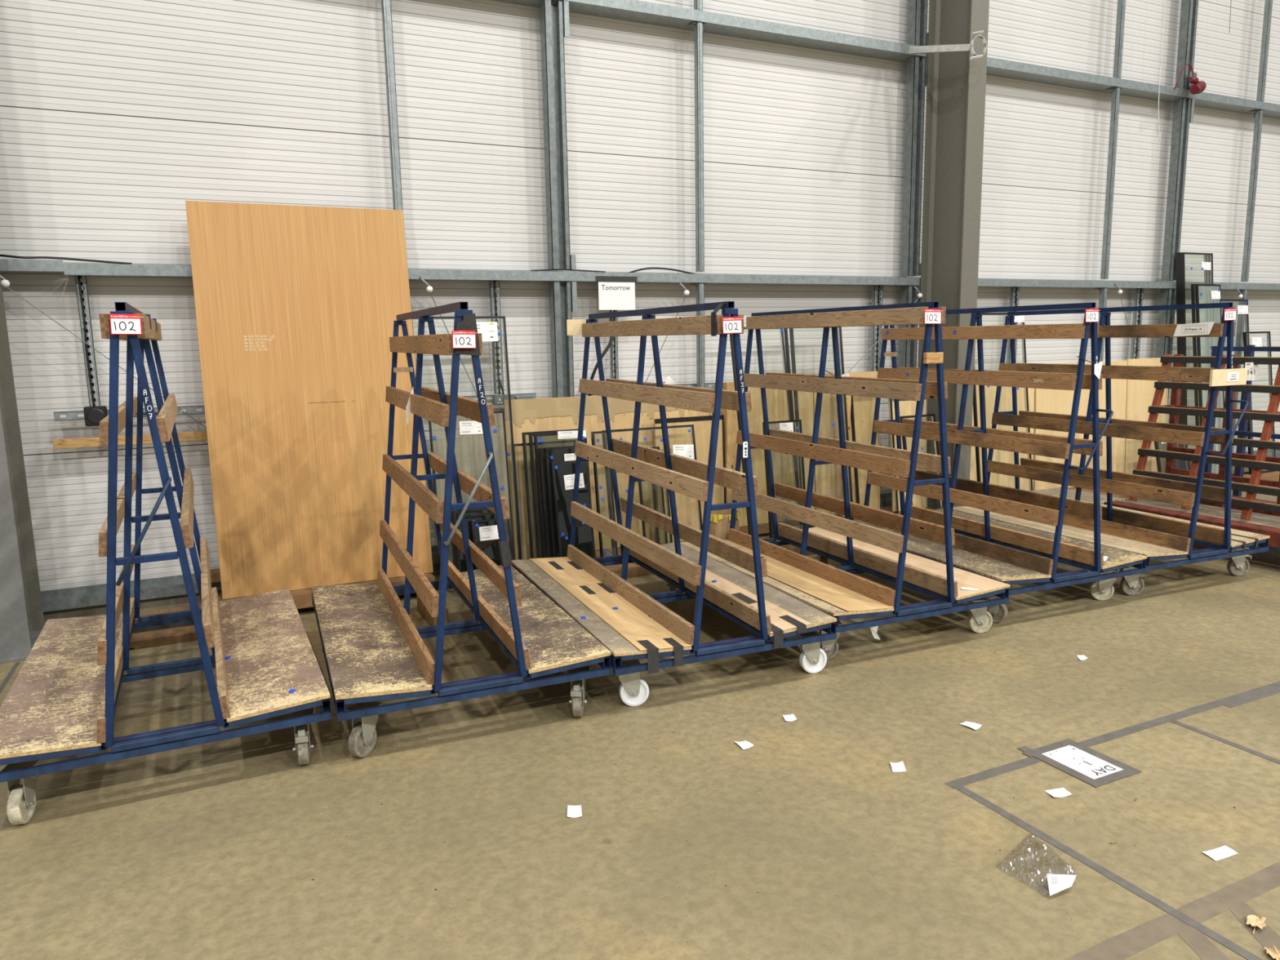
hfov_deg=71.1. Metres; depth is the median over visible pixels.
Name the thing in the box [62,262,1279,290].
wall rail
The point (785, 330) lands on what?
frame
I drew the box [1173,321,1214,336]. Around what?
paper notice
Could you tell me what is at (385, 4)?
wall post
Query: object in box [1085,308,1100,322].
sign
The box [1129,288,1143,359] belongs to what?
channel
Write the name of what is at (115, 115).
wall
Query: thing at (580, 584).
rack
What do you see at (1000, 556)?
rack
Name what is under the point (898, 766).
paper slip
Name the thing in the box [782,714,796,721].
paper slip
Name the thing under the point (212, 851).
floor
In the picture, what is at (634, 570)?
timber skid
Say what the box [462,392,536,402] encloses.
channel
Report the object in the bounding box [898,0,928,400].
wall post
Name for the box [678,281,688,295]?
wire tensioner
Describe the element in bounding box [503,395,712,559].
sheet
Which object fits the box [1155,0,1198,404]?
wall post
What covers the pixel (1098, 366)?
card
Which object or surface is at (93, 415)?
junction box
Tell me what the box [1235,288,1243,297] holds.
wire tensioner
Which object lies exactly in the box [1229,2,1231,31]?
cord
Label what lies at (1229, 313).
sign
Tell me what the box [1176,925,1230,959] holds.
tape
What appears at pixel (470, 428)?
glass
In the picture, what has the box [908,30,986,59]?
bracket
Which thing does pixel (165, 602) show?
baseboard
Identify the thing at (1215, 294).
frame
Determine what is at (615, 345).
channel
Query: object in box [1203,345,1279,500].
rack
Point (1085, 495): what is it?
platform
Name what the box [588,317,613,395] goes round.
cable
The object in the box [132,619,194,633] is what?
beam
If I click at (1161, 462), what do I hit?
glass
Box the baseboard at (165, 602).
[43,466,1218,623]
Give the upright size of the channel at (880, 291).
0.795 m
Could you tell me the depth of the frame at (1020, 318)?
7.64 m
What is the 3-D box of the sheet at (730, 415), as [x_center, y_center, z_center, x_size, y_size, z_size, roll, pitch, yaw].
[0.662,-0.176,6.686,0.084,1.102,0.080,-5,10,-25]
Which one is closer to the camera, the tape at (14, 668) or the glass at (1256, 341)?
the tape at (14, 668)
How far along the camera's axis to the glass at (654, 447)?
6.08 m
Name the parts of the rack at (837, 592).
leg, leg, foot rail, rail, deck panel, leg, leg, foot rail, rail, rail, deck panel, leg, foot rail, rail, foot rail, leg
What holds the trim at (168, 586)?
attached to the wall
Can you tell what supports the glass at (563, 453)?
on the timber skid at (634, 570)
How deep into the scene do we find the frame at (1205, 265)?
8.74 m
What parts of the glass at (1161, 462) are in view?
pane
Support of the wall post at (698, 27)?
on the floor
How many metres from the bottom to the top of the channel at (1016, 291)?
0.795 m
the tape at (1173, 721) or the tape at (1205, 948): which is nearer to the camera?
the tape at (1205, 948)
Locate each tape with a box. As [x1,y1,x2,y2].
[0,662,20,693]
[943,680,1279,789]
[952,783,1263,959]
[1062,861,1279,959]
[1168,719,1279,764]
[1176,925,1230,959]
[1220,687,1279,707]
[1228,900,1279,959]
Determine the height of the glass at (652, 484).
0.522 m
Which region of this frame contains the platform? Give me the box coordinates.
[1029,487,1128,504]
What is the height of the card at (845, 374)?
0.057 m
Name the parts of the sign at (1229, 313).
white panel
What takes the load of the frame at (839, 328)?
on the timber skid at (762, 528)
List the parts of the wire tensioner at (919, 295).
white knob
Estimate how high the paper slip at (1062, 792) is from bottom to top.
0.007 m
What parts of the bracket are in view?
arm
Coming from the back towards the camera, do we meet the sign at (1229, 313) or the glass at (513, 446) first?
the glass at (513, 446)
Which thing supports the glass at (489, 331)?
on the timber skid at (634, 570)
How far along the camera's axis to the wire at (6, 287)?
4.88 m
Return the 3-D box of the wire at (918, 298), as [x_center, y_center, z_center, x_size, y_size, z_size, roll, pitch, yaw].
[1.843,-1.030,7.302,0.975,0.899,0.006,-4,9,-17]
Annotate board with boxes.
[185,200,433,599]
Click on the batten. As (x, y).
(64, 443)
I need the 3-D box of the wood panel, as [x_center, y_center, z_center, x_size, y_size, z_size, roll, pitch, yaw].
[0.373,-0.008,6.534,0.565,0.906,0.064,-5,10,-25]
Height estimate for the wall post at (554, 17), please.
8.400 m
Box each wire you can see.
[6,287,206,427]
[429,292,477,395]
[645,295,686,382]
[848,297,919,372]
[1119,293,1137,358]
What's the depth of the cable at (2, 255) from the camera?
4.81 m
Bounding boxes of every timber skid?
[217,573,435,608]
[416,593,448,625]
[522,541,686,577]
[739,506,958,555]
[1068,466,1279,499]
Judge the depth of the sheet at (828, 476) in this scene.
7.22 m
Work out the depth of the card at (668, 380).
4.52 m
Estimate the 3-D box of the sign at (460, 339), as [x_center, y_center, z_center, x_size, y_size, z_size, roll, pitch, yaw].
[-0.636,-0.510,3.250,0.095,0.066,0.027,-5,10,-22]
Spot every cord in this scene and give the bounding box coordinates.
[1158,0,1164,141]
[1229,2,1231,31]
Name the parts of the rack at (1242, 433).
post, post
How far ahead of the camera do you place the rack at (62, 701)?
3.32 m
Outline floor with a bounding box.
[0,485,1279,959]
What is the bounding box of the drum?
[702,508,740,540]
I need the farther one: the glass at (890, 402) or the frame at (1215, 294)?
the frame at (1215, 294)
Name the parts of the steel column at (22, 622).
plate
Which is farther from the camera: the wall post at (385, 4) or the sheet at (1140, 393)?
the sheet at (1140, 393)
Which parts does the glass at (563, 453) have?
pane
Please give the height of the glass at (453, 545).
0.487 m
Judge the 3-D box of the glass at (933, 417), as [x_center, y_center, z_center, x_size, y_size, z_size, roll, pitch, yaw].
[2.277,-0.125,7.216,0.345,0.790,0.176,-5,10,-25]
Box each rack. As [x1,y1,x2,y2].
[0,302,332,825]
[311,302,611,757]
[511,301,836,706]
[680,302,1009,660]
[840,302,1146,622]
[952,302,1270,595]
[1103,354,1279,557]
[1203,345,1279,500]
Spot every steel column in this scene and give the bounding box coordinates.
[0,273,44,663]
[917,0,989,509]
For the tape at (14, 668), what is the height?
0.001 m
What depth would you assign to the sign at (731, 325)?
3.62 m
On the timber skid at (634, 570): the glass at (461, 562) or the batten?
the glass at (461, 562)
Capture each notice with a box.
[1017,738,1141,786]
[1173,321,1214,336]
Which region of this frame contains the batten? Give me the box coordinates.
[52,431,207,448]
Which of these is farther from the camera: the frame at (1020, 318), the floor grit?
the frame at (1020, 318)
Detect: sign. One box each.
[109,314,142,334]
[452,330,475,348]
[595,275,637,310]
[722,316,743,333]
[924,308,941,324]
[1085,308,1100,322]
[1223,308,1236,320]
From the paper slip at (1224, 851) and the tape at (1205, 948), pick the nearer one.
the tape at (1205, 948)
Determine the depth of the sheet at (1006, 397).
7.96 m
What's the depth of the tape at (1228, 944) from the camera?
2.57 m
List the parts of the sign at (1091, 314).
white panel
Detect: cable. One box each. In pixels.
[0,253,132,264]
[530,268,605,272]
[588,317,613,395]
[628,266,697,274]
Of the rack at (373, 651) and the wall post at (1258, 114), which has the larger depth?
the wall post at (1258, 114)
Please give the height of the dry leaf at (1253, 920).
0.015 m
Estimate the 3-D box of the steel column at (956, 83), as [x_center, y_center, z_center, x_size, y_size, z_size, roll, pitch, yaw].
[2.448,-3.904,6.824,0.280,8.600,0.500,-5,10,-25]
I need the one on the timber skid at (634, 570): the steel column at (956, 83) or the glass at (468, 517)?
the glass at (468, 517)
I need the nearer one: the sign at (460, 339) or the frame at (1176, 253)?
the sign at (460, 339)
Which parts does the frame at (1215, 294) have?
pane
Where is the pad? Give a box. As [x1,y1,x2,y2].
[288,688,295,693]
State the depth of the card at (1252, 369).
6.23 m
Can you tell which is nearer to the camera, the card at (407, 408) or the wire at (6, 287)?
the card at (407, 408)
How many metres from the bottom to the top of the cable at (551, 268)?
0.020 m
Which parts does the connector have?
red cord, plate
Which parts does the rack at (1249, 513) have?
sloping leg, sloping leg, rail, rail, rail, sloping leg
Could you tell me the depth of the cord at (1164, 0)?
8.19 m
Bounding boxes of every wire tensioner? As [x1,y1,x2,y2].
[0,275,9,287]
[419,276,432,292]
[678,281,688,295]
[913,285,922,297]
[1115,283,1122,293]
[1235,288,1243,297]
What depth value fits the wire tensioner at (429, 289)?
5.61 m
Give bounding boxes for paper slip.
[567,804,582,817]
[733,740,753,749]
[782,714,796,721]
[890,760,906,772]
[960,721,982,729]
[961,586,979,590]
[1044,787,1071,797]
[1077,655,1087,660]
[1202,845,1237,861]
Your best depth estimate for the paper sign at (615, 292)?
6.21 m
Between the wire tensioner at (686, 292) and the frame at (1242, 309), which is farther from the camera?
the frame at (1242, 309)
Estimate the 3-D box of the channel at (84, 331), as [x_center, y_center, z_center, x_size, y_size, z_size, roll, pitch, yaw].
[-3.065,-0.763,4.971,0.052,0.720,0.054,-5,10,-25]
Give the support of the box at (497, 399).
attached to the channel at (498, 366)
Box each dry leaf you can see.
[1246,914,1266,933]
[1264,944,1279,959]
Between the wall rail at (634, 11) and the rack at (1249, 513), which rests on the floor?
the rack at (1249, 513)
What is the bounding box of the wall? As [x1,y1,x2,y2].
[0,0,1279,591]
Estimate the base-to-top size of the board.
2.223 m
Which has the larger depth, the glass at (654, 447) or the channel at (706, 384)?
the channel at (706, 384)
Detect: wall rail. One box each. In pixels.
[0,258,64,274]
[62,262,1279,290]
[491,0,1279,119]
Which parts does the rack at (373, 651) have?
deck panel, rail, leg, apex plate, rail, leg, foot rail, leg, apex plate, rail, foot rail, leg, leg, apex plate, pull handle, rail, foot rail, foot rail, rail, leg, deck panel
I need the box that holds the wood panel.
[653,414,725,544]
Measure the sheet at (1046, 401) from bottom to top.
1.163 m
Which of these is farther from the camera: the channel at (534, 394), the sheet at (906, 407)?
the sheet at (906, 407)
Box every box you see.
[83,405,158,426]
[492,374,533,405]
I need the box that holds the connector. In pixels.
[1173,62,1206,94]
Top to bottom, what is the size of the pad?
0.006 m
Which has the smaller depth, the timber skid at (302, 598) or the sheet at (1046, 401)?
the timber skid at (302, 598)
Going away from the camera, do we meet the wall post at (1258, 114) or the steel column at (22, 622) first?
the steel column at (22, 622)
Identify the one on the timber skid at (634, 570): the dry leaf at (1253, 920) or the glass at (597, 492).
the glass at (597, 492)
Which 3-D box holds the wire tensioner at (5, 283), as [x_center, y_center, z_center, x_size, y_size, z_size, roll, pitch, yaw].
[-3.331,-1.054,4.665,0.076,0.101,0.044,-5,10,-25]
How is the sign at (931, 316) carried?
attached to the rack at (837, 592)
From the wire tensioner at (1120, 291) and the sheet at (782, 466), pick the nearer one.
the sheet at (782, 466)
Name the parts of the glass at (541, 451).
pane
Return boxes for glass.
[412,315,519,575]
[428,411,515,577]
[450,507,480,568]
[452,507,493,572]
[464,512,495,571]
[470,516,514,569]
[511,440,576,559]
[521,428,577,558]
[528,430,583,558]
[533,430,586,558]
[538,445,572,557]
[544,445,591,557]
[550,460,595,558]
[591,431,617,557]
[601,424,702,555]
[638,446,667,543]
[651,483,672,544]
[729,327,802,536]
[762,419,805,537]
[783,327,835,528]
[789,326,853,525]
[850,395,898,513]
[899,413,943,508]
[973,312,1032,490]
[1154,422,1190,475]
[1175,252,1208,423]
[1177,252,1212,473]
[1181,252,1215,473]
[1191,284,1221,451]
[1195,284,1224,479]
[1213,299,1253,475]
[1242,331,1275,474]
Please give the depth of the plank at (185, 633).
4.75 m
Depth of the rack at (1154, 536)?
5.57 m
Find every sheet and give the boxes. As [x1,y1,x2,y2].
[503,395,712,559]
[720,382,736,509]
[736,386,814,526]
[813,371,879,515]
[891,400,927,511]
[969,385,1034,491]
[1033,360,1127,490]
[1124,357,1168,474]
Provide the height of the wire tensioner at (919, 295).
0.101 m
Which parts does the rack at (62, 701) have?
deck panel, leg, rail, apex plate, leg, leg, pull handle, foot rail, foot rail, rail, rail, rail, foot rail, foot rail, leg, leg, leg, rail, deck panel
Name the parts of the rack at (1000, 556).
leg, leg, deck panel, leg, apex plate, leg, rail, deck panel, leg, foot rail, foot rail, rail, pull handle, leg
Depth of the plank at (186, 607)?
5.16 m
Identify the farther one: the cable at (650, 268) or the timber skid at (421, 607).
the cable at (650, 268)
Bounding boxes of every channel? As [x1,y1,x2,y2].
[53,405,204,421]
[75,275,101,406]
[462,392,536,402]
[488,280,503,394]
[586,382,715,394]
[608,310,618,378]
[870,285,883,371]
[1006,287,1019,363]
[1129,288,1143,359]
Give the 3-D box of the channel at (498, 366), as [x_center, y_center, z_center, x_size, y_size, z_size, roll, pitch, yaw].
[-0.954,-0.948,5.981,0.062,0.745,0.054,-5,10,-25]
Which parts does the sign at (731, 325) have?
white panel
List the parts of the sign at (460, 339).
white panel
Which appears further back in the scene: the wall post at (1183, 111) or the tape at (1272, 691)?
the wall post at (1183, 111)
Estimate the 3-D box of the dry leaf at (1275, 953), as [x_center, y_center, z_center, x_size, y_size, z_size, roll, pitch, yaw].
[1.592,1.187,2.226,0.047,0.015,0.084,-2,9,-4]
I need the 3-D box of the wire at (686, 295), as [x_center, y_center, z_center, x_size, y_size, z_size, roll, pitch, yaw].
[0.130,-0.899,6.479,0.424,0.857,0.006,-2,9,-5]
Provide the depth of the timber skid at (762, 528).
6.77 m
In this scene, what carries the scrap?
on the trim at (168, 586)
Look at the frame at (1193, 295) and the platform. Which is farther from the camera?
the frame at (1193, 295)
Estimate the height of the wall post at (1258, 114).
8.400 m
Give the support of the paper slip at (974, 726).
on the floor
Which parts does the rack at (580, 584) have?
leg, apex plate, deck panel, foot rail, leg, rail, leg, apex plate, foot rail, leg, rail, rail, leg, rail, foot rail, foot rail, apex plate, deck panel, leg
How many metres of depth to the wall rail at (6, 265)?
4.75 m
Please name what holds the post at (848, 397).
on the timber skid at (762, 528)
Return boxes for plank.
[128,625,197,650]
[135,604,199,620]
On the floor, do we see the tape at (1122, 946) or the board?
the tape at (1122, 946)
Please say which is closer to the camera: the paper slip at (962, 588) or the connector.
the paper slip at (962, 588)
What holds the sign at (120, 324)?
attached to the rack at (62, 701)
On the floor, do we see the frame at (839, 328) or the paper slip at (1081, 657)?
the paper slip at (1081, 657)
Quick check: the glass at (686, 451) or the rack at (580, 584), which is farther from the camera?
the glass at (686, 451)
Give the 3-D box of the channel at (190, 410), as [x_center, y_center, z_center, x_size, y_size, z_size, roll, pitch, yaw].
[-2.746,-0.399,5.196,1.106,0.048,0.030,-5,10,-25]
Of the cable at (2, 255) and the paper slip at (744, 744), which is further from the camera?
the cable at (2, 255)
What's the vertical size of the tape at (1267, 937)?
0.001 m
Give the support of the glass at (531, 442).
on the timber skid at (634, 570)
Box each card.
[405,387,439,425]
[642,376,675,385]
[825,369,848,377]
[1076,355,1102,379]
[1244,359,1258,380]
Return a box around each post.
[381,0,411,283]
[539,0,577,397]
[687,0,706,387]
[840,395,851,516]
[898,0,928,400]
[1094,0,1125,361]
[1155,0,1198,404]
[1231,0,1272,453]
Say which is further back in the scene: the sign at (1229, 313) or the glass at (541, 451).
the glass at (541, 451)
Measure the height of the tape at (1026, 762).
0.001 m
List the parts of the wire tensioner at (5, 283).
white knob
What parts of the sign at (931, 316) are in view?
white panel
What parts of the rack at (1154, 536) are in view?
leg, apex plate, leg, deck panel, leg, apex plate, leg, deck panel, foot rail, rail, leg, foot rail, rail, pull handle, leg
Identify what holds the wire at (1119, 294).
attached to the wire tensioner at (1120, 291)
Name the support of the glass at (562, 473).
on the timber skid at (634, 570)
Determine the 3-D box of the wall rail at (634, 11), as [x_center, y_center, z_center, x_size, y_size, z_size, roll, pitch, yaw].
[2.073,-3.389,7.104,19.600,0.071,0.188,-5,10,-25]
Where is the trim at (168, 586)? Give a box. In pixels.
[40,448,1279,612]
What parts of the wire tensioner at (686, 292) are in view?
white knob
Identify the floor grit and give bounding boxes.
[311,636,1235,942]
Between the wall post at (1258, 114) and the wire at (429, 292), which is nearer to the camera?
the wire at (429, 292)
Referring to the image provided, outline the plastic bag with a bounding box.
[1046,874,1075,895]
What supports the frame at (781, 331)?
on the timber skid at (762, 528)
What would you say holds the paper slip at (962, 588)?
on the rack at (837, 592)
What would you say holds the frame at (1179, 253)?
on the timber skid at (1274, 475)
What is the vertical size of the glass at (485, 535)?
0.408 m
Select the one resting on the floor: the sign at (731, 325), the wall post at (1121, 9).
the wall post at (1121, 9)
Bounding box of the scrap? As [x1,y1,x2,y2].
[209,568,221,583]
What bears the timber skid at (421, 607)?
on the floor
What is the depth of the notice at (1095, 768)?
3.27 m
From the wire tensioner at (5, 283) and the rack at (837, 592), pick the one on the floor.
the rack at (837, 592)
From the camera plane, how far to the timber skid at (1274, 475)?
8.94 m
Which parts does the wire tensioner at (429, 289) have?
bent rod, white knob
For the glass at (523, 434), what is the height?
0.883 m
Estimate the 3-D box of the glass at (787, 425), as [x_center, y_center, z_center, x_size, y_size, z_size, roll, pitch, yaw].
[1.046,-0.007,6.431,0.317,0.833,0.126,-5,10,-25]
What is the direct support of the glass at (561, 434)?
on the timber skid at (634, 570)
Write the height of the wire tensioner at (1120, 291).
0.101 m

